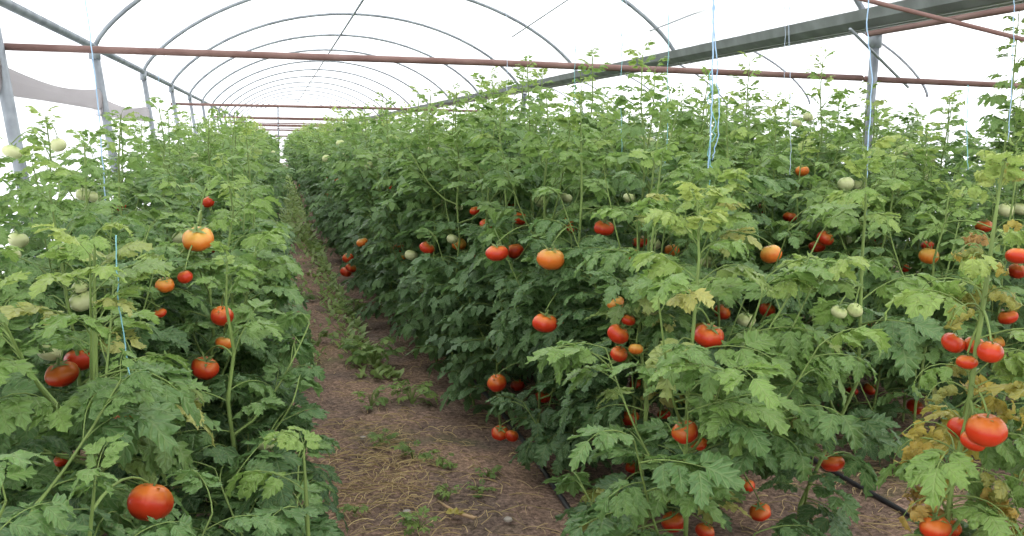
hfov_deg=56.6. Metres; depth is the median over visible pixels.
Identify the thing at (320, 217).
plant
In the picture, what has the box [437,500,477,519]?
stick
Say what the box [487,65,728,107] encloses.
hoop
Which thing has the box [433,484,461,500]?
weed
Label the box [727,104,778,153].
plant
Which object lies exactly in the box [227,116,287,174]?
plant
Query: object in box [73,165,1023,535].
floor
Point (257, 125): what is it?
plant
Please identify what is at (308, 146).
plant
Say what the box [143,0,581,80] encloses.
hoop
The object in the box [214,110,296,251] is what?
plant
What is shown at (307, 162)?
plant
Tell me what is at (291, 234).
plant
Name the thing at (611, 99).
plant
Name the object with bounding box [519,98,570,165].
plant
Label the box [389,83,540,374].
plant
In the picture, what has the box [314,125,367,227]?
plant
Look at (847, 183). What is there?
plant
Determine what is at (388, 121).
plant
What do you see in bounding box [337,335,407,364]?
weed
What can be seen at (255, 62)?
hoop
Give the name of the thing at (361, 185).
plant
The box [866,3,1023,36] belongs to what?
pipe
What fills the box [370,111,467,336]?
plant
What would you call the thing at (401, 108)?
plant
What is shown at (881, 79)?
tie beam
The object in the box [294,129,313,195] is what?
plant
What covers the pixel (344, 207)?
plant
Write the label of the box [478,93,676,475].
plant
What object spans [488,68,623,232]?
plant
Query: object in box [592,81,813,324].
plant
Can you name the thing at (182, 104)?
tie beam
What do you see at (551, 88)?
hoop
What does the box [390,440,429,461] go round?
weed
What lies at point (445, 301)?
plant
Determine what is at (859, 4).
hoop
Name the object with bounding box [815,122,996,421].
plant
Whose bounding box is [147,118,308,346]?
plant
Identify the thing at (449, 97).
plant
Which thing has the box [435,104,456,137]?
plant
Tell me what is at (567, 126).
plant
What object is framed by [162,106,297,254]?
plant
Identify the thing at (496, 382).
plant
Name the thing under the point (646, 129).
plant
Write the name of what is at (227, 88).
hoop
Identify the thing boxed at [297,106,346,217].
plant
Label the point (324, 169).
plant
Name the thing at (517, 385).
plant
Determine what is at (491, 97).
plant
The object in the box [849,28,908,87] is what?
pipe
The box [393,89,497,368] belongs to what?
plant
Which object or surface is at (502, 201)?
plant
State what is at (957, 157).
plant
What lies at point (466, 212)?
plant
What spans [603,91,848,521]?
plant
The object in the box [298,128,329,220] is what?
plant
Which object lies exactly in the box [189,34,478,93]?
hoop
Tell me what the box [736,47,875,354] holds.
plant
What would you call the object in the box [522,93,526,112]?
steel post
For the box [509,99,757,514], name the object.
plant
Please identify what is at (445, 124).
plant
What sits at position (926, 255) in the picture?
plant
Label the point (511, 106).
plant
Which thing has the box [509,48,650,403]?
plant
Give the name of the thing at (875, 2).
pipe
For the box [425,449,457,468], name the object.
weed
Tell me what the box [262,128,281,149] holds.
plant
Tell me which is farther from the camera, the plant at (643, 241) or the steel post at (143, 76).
the steel post at (143, 76)
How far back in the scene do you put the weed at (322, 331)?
6.47 m
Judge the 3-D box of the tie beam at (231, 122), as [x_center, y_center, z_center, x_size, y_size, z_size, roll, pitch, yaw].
[-6.591,-4.701,31.013,5.080,0.053,0.038,-1,8,-14]
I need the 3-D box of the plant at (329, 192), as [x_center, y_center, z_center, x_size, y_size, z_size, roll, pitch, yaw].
[-1.531,-0.673,9.298,1.026,1.617,0.895,7,10,39]
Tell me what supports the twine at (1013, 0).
hanging from the ceiling at (484, 28)
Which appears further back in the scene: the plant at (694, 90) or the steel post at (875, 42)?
the plant at (694, 90)
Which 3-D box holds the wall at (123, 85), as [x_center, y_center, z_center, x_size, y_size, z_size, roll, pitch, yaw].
[-7.330,-2.888,23.379,0.024,2.090,50.150,-1,8,-14]
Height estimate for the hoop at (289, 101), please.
1.138 m
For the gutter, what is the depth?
6.77 m
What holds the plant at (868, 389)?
on the floor
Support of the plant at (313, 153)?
on the floor
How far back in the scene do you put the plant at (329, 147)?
11.55 m
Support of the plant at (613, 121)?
on the floor
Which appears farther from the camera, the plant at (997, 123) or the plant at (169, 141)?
the plant at (169, 141)
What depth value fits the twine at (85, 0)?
3.79 m
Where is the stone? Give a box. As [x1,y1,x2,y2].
[504,516,512,521]
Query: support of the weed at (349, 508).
on the floor
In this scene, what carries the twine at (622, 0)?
hanging from the ceiling at (484, 28)
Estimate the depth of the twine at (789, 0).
4.17 m
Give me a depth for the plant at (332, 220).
10.18 m
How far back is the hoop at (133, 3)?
7.67 m
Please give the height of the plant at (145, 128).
1.529 m
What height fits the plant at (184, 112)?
1.658 m
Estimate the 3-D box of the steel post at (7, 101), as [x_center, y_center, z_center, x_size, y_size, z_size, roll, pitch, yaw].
[-2.552,-0.327,4.985,0.340,2.154,0.087,-1,8,-14]
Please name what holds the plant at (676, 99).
on the floor
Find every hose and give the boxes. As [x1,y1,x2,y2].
[445,354,583,533]
[810,456,909,517]
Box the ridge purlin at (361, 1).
[297,0,363,101]
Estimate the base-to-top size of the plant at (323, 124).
1.633 m
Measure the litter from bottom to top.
0.020 m
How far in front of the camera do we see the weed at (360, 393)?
4.95 m
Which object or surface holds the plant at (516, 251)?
on the floor
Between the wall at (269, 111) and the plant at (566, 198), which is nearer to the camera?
the plant at (566, 198)
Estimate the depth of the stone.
3.53 m
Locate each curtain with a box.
[0,68,102,109]
[93,101,149,121]
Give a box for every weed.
[299,285,315,300]
[306,327,335,345]
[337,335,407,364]
[338,503,368,516]
[339,295,367,313]
[352,385,391,409]
[367,428,398,448]
[384,378,438,405]
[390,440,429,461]
[394,506,441,535]
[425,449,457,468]
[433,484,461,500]
[466,479,496,497]
[474,465,502,478]
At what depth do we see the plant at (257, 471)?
2.32 m
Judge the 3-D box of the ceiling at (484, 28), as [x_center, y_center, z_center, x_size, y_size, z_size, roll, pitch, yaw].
[-4.793,-4.517,23.787,5.120,1.145,50.150,-1,8,-14]
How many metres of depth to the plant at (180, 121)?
8.20 m
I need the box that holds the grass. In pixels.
[277,167,403,378]
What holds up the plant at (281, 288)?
on the floor
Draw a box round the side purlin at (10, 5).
[0,0,243,121]
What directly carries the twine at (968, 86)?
attached to the plant at (1006, 316)
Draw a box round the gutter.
[347,0,1023,122]
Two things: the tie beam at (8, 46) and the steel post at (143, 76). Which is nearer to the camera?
the tie beam at (8, 46)
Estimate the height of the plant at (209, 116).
1.714 m
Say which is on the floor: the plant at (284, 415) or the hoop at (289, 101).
the plant at (284, 415)
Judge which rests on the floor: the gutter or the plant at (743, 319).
the plant at (743, 319)
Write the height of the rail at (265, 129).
0.080 m
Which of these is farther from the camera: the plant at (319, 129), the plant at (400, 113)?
the plant at (319, 129)
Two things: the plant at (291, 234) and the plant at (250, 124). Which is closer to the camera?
the plant at (291, 234)
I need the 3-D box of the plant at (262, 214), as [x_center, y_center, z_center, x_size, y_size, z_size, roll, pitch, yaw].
[-1.331,0.100,4.221,0.792,1.442,0.845,-2,8,-21]
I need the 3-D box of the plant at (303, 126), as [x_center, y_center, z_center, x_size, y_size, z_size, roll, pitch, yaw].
[-4.908,-2.568,22.734,0.987,1.702,0.847,0,8,-7]
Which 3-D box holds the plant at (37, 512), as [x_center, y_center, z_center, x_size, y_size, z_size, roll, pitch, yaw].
[-1.038,0.655,1.603,0.944,1.048,0.958,7,10,39]
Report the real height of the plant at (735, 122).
1.789 m
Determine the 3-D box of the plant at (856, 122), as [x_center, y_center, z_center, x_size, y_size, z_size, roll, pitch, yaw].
[2.273,-0.347,6.564,0.985,1.811,1.633,2,8,8]
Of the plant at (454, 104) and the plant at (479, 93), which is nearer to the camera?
the plant at (479, 93)
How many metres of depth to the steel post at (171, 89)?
13.34 m
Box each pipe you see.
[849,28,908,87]
[858,0,1023,41]
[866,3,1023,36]
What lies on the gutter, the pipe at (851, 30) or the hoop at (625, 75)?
the hoop at (625, 75)
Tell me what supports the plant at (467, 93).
on the floor
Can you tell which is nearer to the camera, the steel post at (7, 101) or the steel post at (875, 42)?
the steel post at (7, 101)
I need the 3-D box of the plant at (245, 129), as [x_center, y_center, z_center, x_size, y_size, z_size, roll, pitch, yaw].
[-2.403,-0.488,8.373,0.672,1.472,0.896,-1,8,-10]
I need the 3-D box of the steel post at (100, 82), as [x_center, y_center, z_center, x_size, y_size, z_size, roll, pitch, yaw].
[-3.260,-0.718,7.822,0.340,2.154,0.087,-1,8,-14]
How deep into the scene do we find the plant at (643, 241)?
5.12 m
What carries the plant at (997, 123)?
on the floor
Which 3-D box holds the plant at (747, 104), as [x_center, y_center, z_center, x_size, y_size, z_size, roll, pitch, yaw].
[2.560,-0.892,10.526,0.856,1.848,1.028,5,8,26]
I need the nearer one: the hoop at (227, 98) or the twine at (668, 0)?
the twine at (668, 0)
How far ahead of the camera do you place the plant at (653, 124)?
11.60 m
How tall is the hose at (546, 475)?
0.022 m
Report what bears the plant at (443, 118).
on the floor
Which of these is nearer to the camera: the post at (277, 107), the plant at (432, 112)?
the plant at (432, 112)
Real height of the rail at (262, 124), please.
0.080 m
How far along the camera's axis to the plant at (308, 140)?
17.70 m
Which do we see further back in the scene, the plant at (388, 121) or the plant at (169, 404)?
the plant at (388, 121)
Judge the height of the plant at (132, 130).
1.633 m
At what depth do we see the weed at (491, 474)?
3.97 m
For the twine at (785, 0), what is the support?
hanging from the ceiling at (484, 28)
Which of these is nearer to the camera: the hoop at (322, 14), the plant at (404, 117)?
the plant at (404, 117)
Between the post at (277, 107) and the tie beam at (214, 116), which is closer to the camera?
the tie beam at (214, 116)
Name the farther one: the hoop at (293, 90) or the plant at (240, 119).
the hoop at (293, 90)
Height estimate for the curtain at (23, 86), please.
0.168 m
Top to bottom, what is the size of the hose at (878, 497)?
0.022 m
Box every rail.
[250,118,343,120]
[262,124,331,126]
[265,129,328,130]
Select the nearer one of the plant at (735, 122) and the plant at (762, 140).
the plant at (762, 140)
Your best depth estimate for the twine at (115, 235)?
1.97 m
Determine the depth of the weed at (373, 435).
4.37 m
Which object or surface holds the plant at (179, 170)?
on the floor
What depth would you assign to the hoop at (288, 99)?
44.94 m
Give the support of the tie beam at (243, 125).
attached to the steel post
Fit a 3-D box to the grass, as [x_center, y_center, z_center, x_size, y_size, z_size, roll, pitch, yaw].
[-5.841,-2.027,24.761,0.724,0.080,40.102,-1,8,-14]
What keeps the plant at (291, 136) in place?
on the floor
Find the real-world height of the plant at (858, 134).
1.792 m
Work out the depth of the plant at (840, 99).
8.75 m
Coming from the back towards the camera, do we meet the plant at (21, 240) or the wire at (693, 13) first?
the wire at (693, 13)
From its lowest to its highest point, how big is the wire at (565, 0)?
0.247 m
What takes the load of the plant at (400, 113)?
on the floor
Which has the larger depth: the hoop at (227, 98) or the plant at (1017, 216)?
the hoop at (227, 98)
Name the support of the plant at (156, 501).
on the floor
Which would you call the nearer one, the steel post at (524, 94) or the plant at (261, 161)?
the plant at (261, 161)
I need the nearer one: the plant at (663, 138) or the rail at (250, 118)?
the plant at (663, 138)
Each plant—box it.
[0,105,150,302]
[0,124,232,513]
[0,137,127,458]
[0,174,230,511]
[0,222,221,535]
[0,348,195,535]
[0,433,286,535]
[18,105,241,360]
[36,240,348,535]
[53,174,342,528]
[54,425,342,535]
[56,110,170,299]
[60,96,249,344]
[74,116,216,242]
[124,106,215,190]
[128,123,226,242]
[134,106,296,280]
[143,128,308,373]
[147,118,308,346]
[148,114,230,174]
[149,111,233,152]
[156,128,197,162]
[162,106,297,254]
[163,124,273,254]
[165,153,316,488]
[170,117,237,153]
[185,112,261,181]
[198,116,216,140]
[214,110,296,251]
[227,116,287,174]
[230,129,263,198]
[233,119,280,186]
[233,123,288,218]
[238,114,282,184]
[240,118,277,153]
[245,123,286,221]
[247,127,286,207]
[252,121,293,214]
[253,132,295,209]
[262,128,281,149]
[282,127,296,165]
[283,119,325,205]
[285,125,307,193]
[286,122,307,174]
[286,128,305,186]
[290,123,325,212]
[293,115,336,227]
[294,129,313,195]
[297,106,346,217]
[298,112,377,241]
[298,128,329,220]
[301,123,335,158]
[302,124,332,205]
[305,123,330,195]
[305,124,349,197]
[308,102,370,255]
[309,101,394,284]
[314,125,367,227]
[317,122,389,265]
[318,111,392,255]
[318,116,387,277]
[320,112,364,240]
[330,94,435,325]
[335,120,402,294]
[340,85,462,344]
[340,92,426,307]
[363,117,405,157]
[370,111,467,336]
[373,113,415,190]
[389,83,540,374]
[390,102,412,138]
[391,90,495,252]
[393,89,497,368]
[396,103,453,144]
[402,102,487,287]
[413,81,559,411]
[416,124,459,212]
[417,66,543,265]
[422,101,530,293]
[423,85,524,145]
[435,87,590,424]
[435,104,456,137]
[439,59,583,372]
[449,92,475,148]
[454,97,538,163]
[459,55,624,393]
[461,85,621,441]
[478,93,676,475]
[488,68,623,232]
[490,107,600,233]
[497,114,524,222]
[502,93,547,139]
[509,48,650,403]
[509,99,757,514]
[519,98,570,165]
[524,180,891,535]
[548,63,646,282]
[555,141,792,535]
[558,103,635,229]
[560,97,604,227]
[561,39,747,426]
[565,96,667,246]
[571,101,656,196]
[577,107,669,244]
[588,56,736,388]
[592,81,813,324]
[592,90,642,146]
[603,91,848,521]
[615,75,693,256]
[622,118,660,228]
[623,83,748,322]
[635,99,683,236]
[640,66,811,424]
[648,124,662,145]
[650,90,716,253]
[668,91,802,320]
[674,51,798,344]
[678,100,709,252]
[711,91,826,330]
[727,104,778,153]
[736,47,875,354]
[736,122,918,408]
[737,104,786,152]
[739,102,806,216]
[750,135,944,535]
[759,99,931,395]
[768,93,839,165]
[784,81,934,345]
[791,87,888,192]
[793,115,846,235]
[795,137,1006,429]
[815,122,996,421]
[819,100,940,245]
[832,106,941,304]
[832,179,1023,466]
[871,93,994,283]
[876,148,1023,535]
[879,118,932,268]
[884,90,1000,273]
[888,109,948,264]
[900,130,1023,447]
[909,11,1023,398]
[935,107,1023,326]
[938,98,1023,356]
[943,97,1021,225]
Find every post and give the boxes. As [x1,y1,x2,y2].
[0,26,35,256]
[88,53,129,237]
[140,71,155,138]
[169,85,181,139]
[187,94,196,133]
[200,101,205,122]
[277,107,279,161]
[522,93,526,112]
[846,34,882,344]
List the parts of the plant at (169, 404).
stem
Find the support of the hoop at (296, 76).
on the steel post
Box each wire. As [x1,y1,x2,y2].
[512,0,567,36]
[650,13,695,30]
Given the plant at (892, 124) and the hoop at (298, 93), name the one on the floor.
the plant at (892, 124)
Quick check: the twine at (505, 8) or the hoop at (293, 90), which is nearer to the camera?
the twine at (505, 8)
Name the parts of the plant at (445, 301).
stem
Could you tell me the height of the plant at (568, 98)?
1.831 m
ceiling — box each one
[0,0,1021,121]
[378,3,1023,124]
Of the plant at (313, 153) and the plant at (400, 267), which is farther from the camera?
the plant at (313, 153)
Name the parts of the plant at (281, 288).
stem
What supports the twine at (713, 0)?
hanging from the ceiling at (484, 28)
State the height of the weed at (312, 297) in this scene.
0.140 m
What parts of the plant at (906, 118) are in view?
stem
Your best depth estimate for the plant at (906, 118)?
7.37 m
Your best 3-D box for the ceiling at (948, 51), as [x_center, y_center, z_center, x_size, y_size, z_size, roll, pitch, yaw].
[0.119,-4.606,25.000,4.880,1.145,50.150,-1,8,-14]
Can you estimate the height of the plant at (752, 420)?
1.306 m
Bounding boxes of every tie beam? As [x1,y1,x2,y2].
[4,43,863,80]
[170,103,519,112]
[214,116,413,121]
[231,122,323,124]
[243,125,348,127]
[863,76,1022,88]
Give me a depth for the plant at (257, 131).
12.97 m
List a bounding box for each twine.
[85,0,105,232]
[115,235,129,374]
[505,8,507,141]
[621,0,622,140]
[665,0,668,161]
[707,0,714,167]
[707,70,715,184]
[712,0,719,159]
[784,0,785,83]
[788,0,791,171]
[866,0,872,214]
[966,86,968,169]
[1008,0,1014,139]
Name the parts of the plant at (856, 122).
stem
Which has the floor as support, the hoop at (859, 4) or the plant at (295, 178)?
the plant at (295, 178)
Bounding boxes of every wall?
[0,8,235,273]
[248,102,439,162]
[445,91,1023,238]
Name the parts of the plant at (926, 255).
stem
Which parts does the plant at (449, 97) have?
stem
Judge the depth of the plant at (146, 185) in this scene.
4.84 m
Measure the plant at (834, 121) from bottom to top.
1.650 m
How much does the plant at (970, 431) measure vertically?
1.398 m
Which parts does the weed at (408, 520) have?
stem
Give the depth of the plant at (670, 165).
4.25 m
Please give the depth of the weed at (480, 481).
3.78 m
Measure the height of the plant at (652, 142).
1.887 m
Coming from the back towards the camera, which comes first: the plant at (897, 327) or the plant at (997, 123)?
the plant at (997, 123)
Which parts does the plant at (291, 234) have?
stem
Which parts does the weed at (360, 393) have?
stem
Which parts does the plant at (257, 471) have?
stem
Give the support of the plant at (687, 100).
on the floor
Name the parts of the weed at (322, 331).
stem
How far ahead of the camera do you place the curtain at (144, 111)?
8.79 m
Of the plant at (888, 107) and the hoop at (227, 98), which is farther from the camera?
the hoop at (227, 98)
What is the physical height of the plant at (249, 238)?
1.338 m
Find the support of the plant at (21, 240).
on the floor
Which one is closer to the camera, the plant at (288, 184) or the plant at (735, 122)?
the plant at (735, 122)
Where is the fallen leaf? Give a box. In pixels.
[446,507,465,514]
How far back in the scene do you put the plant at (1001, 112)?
7.94 m
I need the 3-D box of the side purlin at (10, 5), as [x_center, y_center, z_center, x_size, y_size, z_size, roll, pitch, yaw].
[-7.254,-3.928,23.203,0.060,0.060,50.250,-1,8,-14]
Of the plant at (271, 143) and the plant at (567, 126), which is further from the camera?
the plant at (271, 143)
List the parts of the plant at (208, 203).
stem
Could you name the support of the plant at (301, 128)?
on the floor
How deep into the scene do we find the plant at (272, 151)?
12.47 m
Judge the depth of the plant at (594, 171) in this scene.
6.64 m
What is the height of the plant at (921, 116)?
1.747 m
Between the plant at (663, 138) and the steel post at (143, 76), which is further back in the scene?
the steel post at (143, 76)
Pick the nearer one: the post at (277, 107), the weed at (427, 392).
the weed at (427, 392)
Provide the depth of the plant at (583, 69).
5.61 m
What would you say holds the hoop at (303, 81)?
on the steel post
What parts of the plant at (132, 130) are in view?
stem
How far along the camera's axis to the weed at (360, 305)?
7.66 m
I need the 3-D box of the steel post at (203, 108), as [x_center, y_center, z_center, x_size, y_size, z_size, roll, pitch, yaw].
[-6.089,-2.283,19.171,0.321,2.153,0.067,-1,8,-14]
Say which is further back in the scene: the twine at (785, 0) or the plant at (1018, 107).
the plant at (1018, 107)
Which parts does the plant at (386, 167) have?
stem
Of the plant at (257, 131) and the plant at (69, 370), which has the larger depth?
the plant at (257, 131)
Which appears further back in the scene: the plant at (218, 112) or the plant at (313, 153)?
the plant at (313, 153)
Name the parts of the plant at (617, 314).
stem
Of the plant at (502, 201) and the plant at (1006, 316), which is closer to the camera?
the plant at (1006, 316)
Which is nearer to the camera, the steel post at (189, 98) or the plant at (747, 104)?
the plant at (747, 104)
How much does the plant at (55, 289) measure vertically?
1.437 m
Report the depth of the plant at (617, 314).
3.11 m
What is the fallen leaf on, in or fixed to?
on the floor
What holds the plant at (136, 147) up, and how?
on the floor
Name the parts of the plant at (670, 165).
stem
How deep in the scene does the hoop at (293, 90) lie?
36.46 m
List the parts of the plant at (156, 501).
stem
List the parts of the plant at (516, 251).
stem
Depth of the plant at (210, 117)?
11.54 m
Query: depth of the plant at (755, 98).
5.83 m
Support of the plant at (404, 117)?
on the floor
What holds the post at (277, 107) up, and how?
on the floor
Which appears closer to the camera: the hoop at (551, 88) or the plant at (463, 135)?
the plant at (463, 135)
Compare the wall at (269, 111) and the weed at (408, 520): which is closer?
the weed at (408, 520)
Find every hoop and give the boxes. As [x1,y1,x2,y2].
[94,0,679,62]
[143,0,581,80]
[171,13,520,91]
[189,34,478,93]
[202,49,451,104]
[212,60,428,103]
[219,69,410,107]
[225,76,395,110]
[230,81,380,113]
[234,86,377,114]
[238,90,369,115]
[241,93,354,115]
[244,96,353,116]
[245,99,350,118]
[246,101,343,121]
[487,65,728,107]
[551,88,583,112]
[625,75,661,101]
[754,52,810,103]
[853,0,870,28]
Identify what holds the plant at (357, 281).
on the floor
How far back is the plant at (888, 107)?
7.14 m
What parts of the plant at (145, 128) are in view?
stem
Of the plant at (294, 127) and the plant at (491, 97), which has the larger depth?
the plant at (294, 127)
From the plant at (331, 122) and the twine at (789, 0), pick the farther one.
the plant at (331, 122)
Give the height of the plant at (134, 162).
1.522 m
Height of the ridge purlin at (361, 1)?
0.032 m
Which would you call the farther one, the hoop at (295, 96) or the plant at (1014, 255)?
the hoop at (295, 96)
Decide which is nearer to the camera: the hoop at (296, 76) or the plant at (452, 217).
the plant at (452, 217)
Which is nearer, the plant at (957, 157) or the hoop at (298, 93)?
the plant at (957, 157)
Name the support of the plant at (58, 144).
on the floor
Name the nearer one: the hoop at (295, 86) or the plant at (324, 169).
the plant at (324, 169)
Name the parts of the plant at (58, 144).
stem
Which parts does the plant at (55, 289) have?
stem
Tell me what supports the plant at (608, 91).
on the floor
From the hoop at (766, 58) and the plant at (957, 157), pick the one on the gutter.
the hoop at (766, 58)
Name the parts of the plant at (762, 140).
stem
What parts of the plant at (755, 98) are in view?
stem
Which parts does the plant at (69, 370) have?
stem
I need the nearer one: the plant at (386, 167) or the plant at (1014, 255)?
the plant at (1014, 255)
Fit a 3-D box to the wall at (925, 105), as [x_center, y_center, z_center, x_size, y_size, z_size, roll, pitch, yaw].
[2.483,-3.066,25.803,0.001,2.090,50.150,-1,8,-14]
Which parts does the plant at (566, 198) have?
stem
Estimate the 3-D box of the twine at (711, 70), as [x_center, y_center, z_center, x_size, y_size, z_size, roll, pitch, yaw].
[0.725,-0.459,3.496,0.047,0.532,0.019,2,8,7]
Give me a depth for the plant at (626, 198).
6.36 m
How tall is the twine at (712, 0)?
1.792 m
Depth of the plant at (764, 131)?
8.72 m
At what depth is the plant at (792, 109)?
9.49 m
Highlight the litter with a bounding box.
[294,225,997,535]
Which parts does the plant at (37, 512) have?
stem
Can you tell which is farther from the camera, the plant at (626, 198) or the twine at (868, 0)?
the plant at (626, 198)

